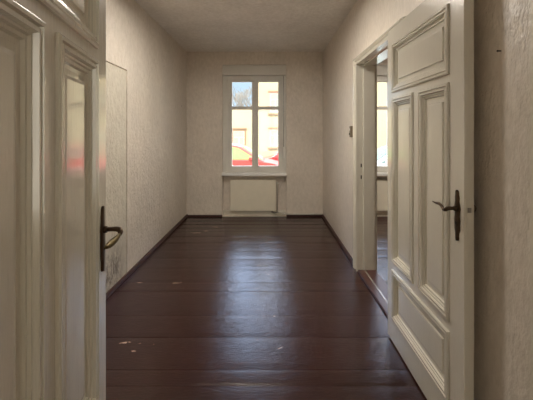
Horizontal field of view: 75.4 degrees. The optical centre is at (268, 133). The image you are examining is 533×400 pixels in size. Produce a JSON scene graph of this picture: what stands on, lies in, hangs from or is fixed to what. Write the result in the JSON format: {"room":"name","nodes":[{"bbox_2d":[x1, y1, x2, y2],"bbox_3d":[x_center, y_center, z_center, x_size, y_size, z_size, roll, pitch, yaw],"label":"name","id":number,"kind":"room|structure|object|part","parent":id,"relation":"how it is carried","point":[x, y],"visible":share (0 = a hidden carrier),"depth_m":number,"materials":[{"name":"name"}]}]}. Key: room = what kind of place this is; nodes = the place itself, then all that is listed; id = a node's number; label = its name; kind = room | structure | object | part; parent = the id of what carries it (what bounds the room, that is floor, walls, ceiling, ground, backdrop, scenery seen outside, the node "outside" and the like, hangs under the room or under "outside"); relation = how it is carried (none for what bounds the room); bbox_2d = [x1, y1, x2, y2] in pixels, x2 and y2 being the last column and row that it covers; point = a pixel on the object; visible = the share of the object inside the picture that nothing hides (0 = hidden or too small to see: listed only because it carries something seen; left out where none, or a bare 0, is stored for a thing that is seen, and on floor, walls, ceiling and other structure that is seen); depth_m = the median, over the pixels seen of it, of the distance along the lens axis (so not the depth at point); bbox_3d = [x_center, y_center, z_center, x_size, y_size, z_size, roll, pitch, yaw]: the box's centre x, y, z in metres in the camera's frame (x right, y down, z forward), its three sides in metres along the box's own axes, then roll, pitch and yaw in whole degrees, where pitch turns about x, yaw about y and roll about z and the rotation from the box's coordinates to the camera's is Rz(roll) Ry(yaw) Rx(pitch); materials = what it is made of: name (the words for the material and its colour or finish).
{"room":"empty room","nodes":[
{"label":"empty room","id":0,"kind":"room"},
{"bbox_2d":[106,0,186,272],"bbox_3d":[-1.360,0.060,1.925,0.020,2.800,8.050,0,0,0],"label":"wall","id":1,"kind":"structure","parent":0,"point":[154,63],"depth_m":3.90,"materials":[{"name":"paint"}]},
{"bbox_2d":[106,62,125,292],"bbox_3d":[-1.359,0.382,2.836,0.018,1.949,0.859,0,0,0],"label":"door","id":2,"kind":"structure","parent":1,"relation":"in","point":[115,76],"depth_m":3.01,"materials":[{"name":"paper"}]},
{"bbox_2d":[106,214,187,298],"bbox_3d":[-1.339,1.339,2.955,0.022,0.042,5.390,0,0,0],"label":"baseboard","id":3,"kind":"structure","parent":1,"relation":"attached to","point":[150,251],"depth_m":3.59,"materials":[{"name":"brown paint"}]},
{"bbox_2d":[135,0,356,51],"bbox_3d":[1.275,-1.465,1.925,5.550,0.250,8.050,0,0,0],"label":"ceiling","id":4,"kind":"structure","parent":0,"point":[195,25],"depth_m":4.17,"materials":[{"name":"paint"}]},
{"bbox_2d":[106,216,426,399],"bbox_3d":[1.275,1.409,1.785,5.450,0.102,7.770,0,0,0],"label":"floor","id":5,"kind":"structure","parent":0,"point":[224,307],"depth_m":2.49,"materials":[{"name":"paint"}]},
{"bbox_2d":[358,270,387,316],"bbox_3d":[0.962,1.349,2.870,0.177,0.022,1.060,0,0,0],"label":"threshold","id":6,"kind":"object","parent":5,"relation":"on","point":[373,280],"visible":0.52,"depth_m":3.02,"materials":[{"name":"brown paint"}]},
{"bbox_2d":[187,52,387,215],"bbox_3d":[1.325,0.060,5.710,5.450,2.800,0.120,0,0,0],"label":"wall","id":7,"kind":"structure","parent":0,"point":[304,70],"depth_m":5.65,"materials":[{"name":"paint"}]},
{"bbox_2d":[188,215,221,216],"bbox_3d":[-1.046,1.345,5.640,0.563,0.030,0.020,0,0,0],"label":"baseboard","id":8,"kind":"structure","parent":7,"relation":"attached to","point":[188,215],"depth_m":5.63,"materials":[{"name":"brown paint"}]},
{"bbox_2d":[222,65,285,75],"bbox_3d":[-0.240,-1.042,5.703,1.046,0.164,0.094,0,0,0],"label":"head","id":9,"kind":"structure","parent":7,"relation":"attached to","point":[227,70],"depth_m":5.66},
{"bbox_2d":[222,172,286,175],"bbox_3d":[-0.240,0.667,5.682,1.058,0.045,0.174,0,0,0],"label":"window sill","id":10,"kind":"structure","parent":7,"relation":"attached to","point":[223,173],"depth_m":5.59,"materials":[{"name":"white wood"}]},
{"bbox_2d":[279,212,322,214],"bbox_3d":[0.519,1.308,5.654,0.719,0.028,0.103,0,0,0],"label":"pipe","id":11,"kind":"object","parent":7,"relation":"attached to","point":[279,212],"visible":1,"depth_m":5.61,"materials":[{"name":"beige metal"}]},
{"bbox_2d":[286,215,321,216],"bbox_3d":[0.574,1.345,5.640,0.578,0.030,0.020,0,0,0],"label":"baseboard","id":12,"kind":"structure","parent":7,"relation":"attached to","point":[286,215],"depth_m":5.63,"materials":[{"name":"brown paint"}]},
{"bbox_2d":[377,65,387,75],"bbox_3d":[2.015,-1.042,5.703,1.046,0.164,0.094,0,0,0],"label":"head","id":13,"kind":"structure","parent":7,"relation":"attached to","point":[382,70],"depth_m":5.66},
{"bbox_2d":[377,172,387,175],"bbox_3d":[2.015,0.667,5.682,1.058,0.045,0.174,0,0,0],"label":"window sill","id":14,"kind":"structure","parent":7,"relation":"attached to","point":[378,173],"depth_m":5.59,"materials":[{"name":"white stone"}]},
{"bbox_2d":[223,176,387,214],"bbox_3d":[1.325,0.060,5.860,5.450,2.800,0.180,0,0,0],"label":"wall","id":15,"kind":"structure","parent":0,"point":[281,180],"depth_m":5.77,"materials":[{"name":"paint"}]},
{"bbox_2d":[230,180,277,213],"bbox_3d":[-0.241,1.043,5.700,0.797,0.560,0.140,0,0,0],"label":"radiator","id":16,"kind":"object","parent":15,"relation":"attached to","point":[245,195],"visible":1,"depth_m":5.66,"materials":[{"name":"beige metal"}]},
{"bbox_2d":[223,76,285,171],"bbox_3d":[-0.240,-0.149,5.740,1.048,1.631,0.130,0,0,0],"label":"window","id":17,"kind":"structure","parent":15,"relation":"in","point":[255,80],"depth_m":5.72,"materials":[{"name":"white paint"}]},
{"bbox_3d":[-0.451,-0.149,5.752,0.415,1.551,0.057,0,0,0],"label":"sash","id":18,"kind":"part","parent":17,"relation":"part of","materials":[{"name":"white paint"}]},
{"bbox_3d":[-0.001,-0.149,5.752,0.430,1.551,0.057,0,0,0],"label":"sash","id":19,"kind":"part","parent":17,"relation":"part of","materials":[{"name":"white paint"}]},
{"bbox_2d":[283,76,284,157],"bbox_3d":[0.241,-0.272,5.706,0.030,1.364,0.036,0,0,0],"label":"strap","id":20,"kind":"object","parent":17,"relation":"attached to","point":[283,76],"visible":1,"depth_m":5.71,"materials":[{"name":"fabric"}]},
{"bbox_2d":[223,210,285,214],"bbox_3d":[-0.240,1.323,5.755,1.048,0.075,0.029,0,0,0],"label":"baseboard","id":21,"kind":"structure","parent":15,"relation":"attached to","point":[225,212],"depth_m":5.74,"materials":[{"name":"beige paint"}]},
{"bbox_2d":[377,180,387,210],"bbox_3d":[2.014,1.043,5.700,0.797,0.560,0.140,0,0,0],"label":"radiator","id":22,"kind":"object","parent":15,"relation":"attached to","point":[382,185],"visible":0.14,"depth_m":5.66,"materials":[{"name":"beige metal"}]},
{"bbox_2d":[377,76,387,171],"bbox_3d":[2.033,-0.149,5.740,0.952,1.631,0.130,0,0,0],"label":"window","id":23,"kind":"structure","parent":15,"relation":"in","point":[379,78],"depth_m":5.72,"materials":[{"name":"white paint"}]},
{"bbox_2d":[323,0,532,399],"bbox_3d":[0.963,0.010,2.945,0.155,2.700,5.410,0,0,0],"label":"wall","id":24,"kind":"structure","parent":0,"point":[503,80],"depth_m":1.35,"materials":[{"name":"paint"}]},
{"bbox_2d":[322,215,352,264],"bbox_3d":[0.874,1.339,4.598,0.022,0.042,2.105,0,0,0],"label":"baseboard","id":25,"kind":"structure","parent":24,"relation":"attached to","point":[323,216],"depth_m":4.27,"materials":[{"name":"brown paint"}]},
{"bbox_2d":[349,126,352,136],"bbox_3d":[0.867,-0.020,3.655,0.036,0.120,0.052,0,0,0],"label":"light switch","id":26,"kind":"object","parent":24,"relation":"attached to","point":[350,127],"visible":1,"depth_m":3.63,"materials":[{"name":"brown plastic"}]},
{"bbox_2d":[359,42,387,269],"bbox_3d":[0.963,0.330,2.870,0.154,2.060,1.100,0,0,0],"label":"lining","id":27,"kind":"object","parent":24,"relation":"attached to","point":[367,67],"visible":0.34,"depth_m":3.39,"materials":[{"name":"beige paint"}]},
{"bbox_2d":[353,16,405,270],"bbox_3d":[0.868,0.303,2.870,0.034,2.114,1.300,0,0,0],"label":"door frame","id":28,"kind":"structure","parent":24,"relation":"attached to","point":[382,40],"depth_m":3.40,"materials":[{"name":"beige paint"}]},
{"bbox_2d":[375,57,387,270],"bbox_3d":[1.057,0.303,2.870,0.034,2.114,1.300,0,0,0],"label":"door frame","id":29,"kind":"structure","parent":24,"relation":"attached to","point":[387,57],"depth_m":3.40,"materials":[{"name":"beige paint"}]},
{"bbox_2d":[388,0,475,399],"bbox_3d":[0.809,0.332,1.875,0.125,2.033,0.928,0,0,0],"label":"door","id":30,"kind":"structure","parent":24,"relation":"in","point":[431,207],"depth_m":1.69,"materials":[{"name":"beige paint"}]},
{"bbox_3d":[0.803,0.302,2.071,0.029,1.059,0.324,0,0,0],"label":"moulding","id":31,"kind":"part","parent":30,"relation":"part of","materials":[{"name":"beige paint"}]},
{"bbox_3d":[0.819,0.302,2.071,0.022,1.035,0.300,0,0,0],"label":"panel","id":32,"kind":"part","parent":30,"relation":"part of","materials":[{"name":"beige paint"}]},
{"bbox_3d":[0.803,1.038,1.881,0.029,0.319,0.704,0,0,0],"label":"moulding","id":33,"kind":"part","parent":30,"relation":"part of","materials":[{"name":"beige paint"}]},
{"bbox_3d":[0.803,-0.420,1.881,0.029,0.314,0.704,0,0,0],"label":"moulding","id":34,"kind":"part","parent":30,"relation":"part of","materials":[{"name":"beige paint"}]},
{"bbox_3d":[0.819,1.038,1.881,0.022,0.295,0.680,0,0,0],"label":"panel","id":35,"kind":"part","parent":30,"relation":"part of","materials":[{"name":"beige paint"}]},
{"bbox_3d":[0.819,-0.420,1.881,0.022,0.290,0.680,0,0,0],"label":"panel","id":36,"kind":"part","parent":30,"relation":"part of","materials":[{"name":"beige paint"}]},
{"bbox_3d":[0.803,0.302,1.683,0.029,1.059,0.309,0,0,0],"label":"moulding","id":37,"kind":"part","parent":30,"relation":"part of","materials":[{"name":"beige paint"}]},
{"bbox_3d":[0.819,0.302,1.683,0.022,1.035,0.285,0,0,0],"label":"panel","id":38,"kind":"part","parent":30,"relation":"part of","materials":[{"name":"beige paint"}]},
{"bbox_3d":[0.755,0.320,1.531,0.017,0.031,0.099,0,0,0],"label":"handle","id":39,"kind":"part","parent":30,"relation":"part of","materials":[{"name":"brown metal"}]},
{"bbox_3d":[0.796,0.346,1.464,0.008,0.215,0.052,0,0,0],"label":"handle plate","id":40,"kind":"part","parent":30,"relation":"part of","materials":[{"name":"brown metal"}]},
{"bbox_3d":[1.275,0.010,0.180,5.250,2.700,0.160,0,0,0],"label":"wall","id":41,"kind":"structure","parent":0,"visible":0},
{"bbox_2d":[0,0,122,399],"bbox_3d":[-0.472,0.332,0.735,0.140,2.033,0.928,0,0,-11],"label":"door","id":42,"kind":"structure","parent":41,"relation":"in","point":[53,228],"depth_m":0.76,"materials":[{"name":"beige paint"}]},
{"bbox_3d":[-0.450,0.302,0.539,0.022,1.035,0.300,0,0,-11],"label":"panel","id":43,"kind":"part","parent":42,"relation":"part of","materials":[{"name":"beige paint"}]},
{"bbox_3d":[-0.435,0.302,0.542,0.029,1.059,0.324,0,0,-11],"label":"moulding","id":44,"kind":"part","parent":42,"relation":"part of","materials":[{"name":"beige paint"}]},
{"bbox_3d":[-0.473,-0.420,0.729,0.029,0.314,0.704,0,0,-11],"label":"moulding","id":45,"kind":"part","parent":42,"relation":"part of","materials":[{"name":"beige paint"}]},
{"bbox_3d":[-0.488,-0.420,0.726,0.022,0.290,0.680,0,0,-11],"label":"panel","id":46,"kind":"part","parent":42,"relation":"part of","materials":[{"name":"beige paint"}]},
{"bbox_3d":[-0.526,0.302,0.919,0.022,1.035,0.285,0,0,-11],"label":"panel","id":47,"kind":"part","parent":42,"relation":"part of","materials":[{"name":"beige paint"}]},
{"bbox_3d":[-0.511,0.302,0.922,0.029,1.059,0.309,0,0,-11],"label":"moulding","id":48,"kind":"part","parent":42,"relation":"part of","materials":[{"name":"beige paint"}]},
{"bbox_3d":[-0.547,0.346,1.139,0.008,0.215,0.052,0,0,-11],"label":"handle plate","id":49,"kind":"part","parent":42,"relation":"part of","materials":[{"name":"brown metal"}]},
{"bbox_3d":[-0.496,0.340,1.088,0.022,0.033,0.095,0,0,6],"label":"handle","id":50,"kind":"part","parent":42,"relation":"part of","materials":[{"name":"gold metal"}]},
{"label":"outside","id":51,"kind":"structure","parent":0,"visible":0},
{"bbox_3d":[10.000,1.920,25.475,100.000,0.300,39.050,0,0,0],"label":"ground","id":52,"kind":"structure","parent":51,"visible":0},
{"bbox_2d":[232,110,251,148],"bbox_3d":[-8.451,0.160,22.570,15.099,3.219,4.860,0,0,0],"label":"outbuilding","id":53,"kind":"structure","parent":52,"relation":"on","point":[241,119],"depth_m":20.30,"materials":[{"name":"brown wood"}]},
{"bbox_3d":[-1.768,0.435,20.284,0.638,1.159,0.008,0,0,0],"label":"pane","id":54,"kind":"part","parent":53,"relation":"part of","materials":[{"name":"white glass"}]},
{"bbox_2d":[232,85,251,105],"bbox_3d":[-2.156,-1.539,33.412,4.342,6.637,3.378,0,0,0],"label":"tree","id":55,"kind":"object","parent":52,"relation":"on","point":[250,87],"visible":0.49,"depth_m":33.24,"materials":[{"name":"grey plant"}]},
{"bbox_2d":[232,89,251,105],"bbox_3d":[-3.359,-1.219,30.285,4.709,5.996,3.459,0,0,21],"label":"tree","id":56,"kind":"object","parent":52,"relation":"on","point":[240,95],"visible":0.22,"depth_m":30.21,"materials":[{"name":"grey plant"}]},
{"bbox_2d":[232,143,277,165],"bbox_3d":[-1.261,1.045,11.600,4.179,1.450,1.880,0,0,0],"label":"car","id":57,"kind":"object","parent":52,"relation":"on","point":[241,154],"visible":0.11,"depth_m":10.85,"materials":[{"name":"red paint"}]},
{"bbox_2d":[264,151,277,160],"bbox_3d":[1.211,1.045,13.400,4.179,1.450,1.880,0,0,0],"label":"car","id":58,"kind":"object","parent":52,"relation":"on","point":[274,156],"visible":0.02,"depth_m":12.71,"materials":[{"name":"red paint"}]},
{"bbox_2d":[258,82,386,156],"bbox_3d":[7.559,-3.335,24.500,17.081,10.210,9.600,0,0,0],"label":"townhouse","id":59,"kind":"structure","parent":52,"relation":"on","point":[267,91],"depth_m":20.00,"materials":[{"name":"stone"}]},
{"bbox_3d":[0.377,-1.768,19.984,0.580,1.044,0.008,0,0,0],"label":"pane","id":60,"kind":"part","parent":59,"relation":"part of","materials":[{"name":"white glass"}]},
{"bbox_3d":[0.377,0.275,19.984,0.580,0.899,0.008,0,0,0],"label":"pane","id":61,"kind":"part","parent":59,"relation":"part of","materials":[{"name":"white glass"}]},
{"bbox_2d":[377,146,386,165],"bbox_3d":[3.911,1.045,10.200,4.179,1.450,1.880,0,0,0],"label":"car","id":62,"kind":"object","parent":52,"relation":"on","point":[382,151],"visible":0.02,"depth_m":9.60,"materials":[{"name":"silver metal"}]}
]}

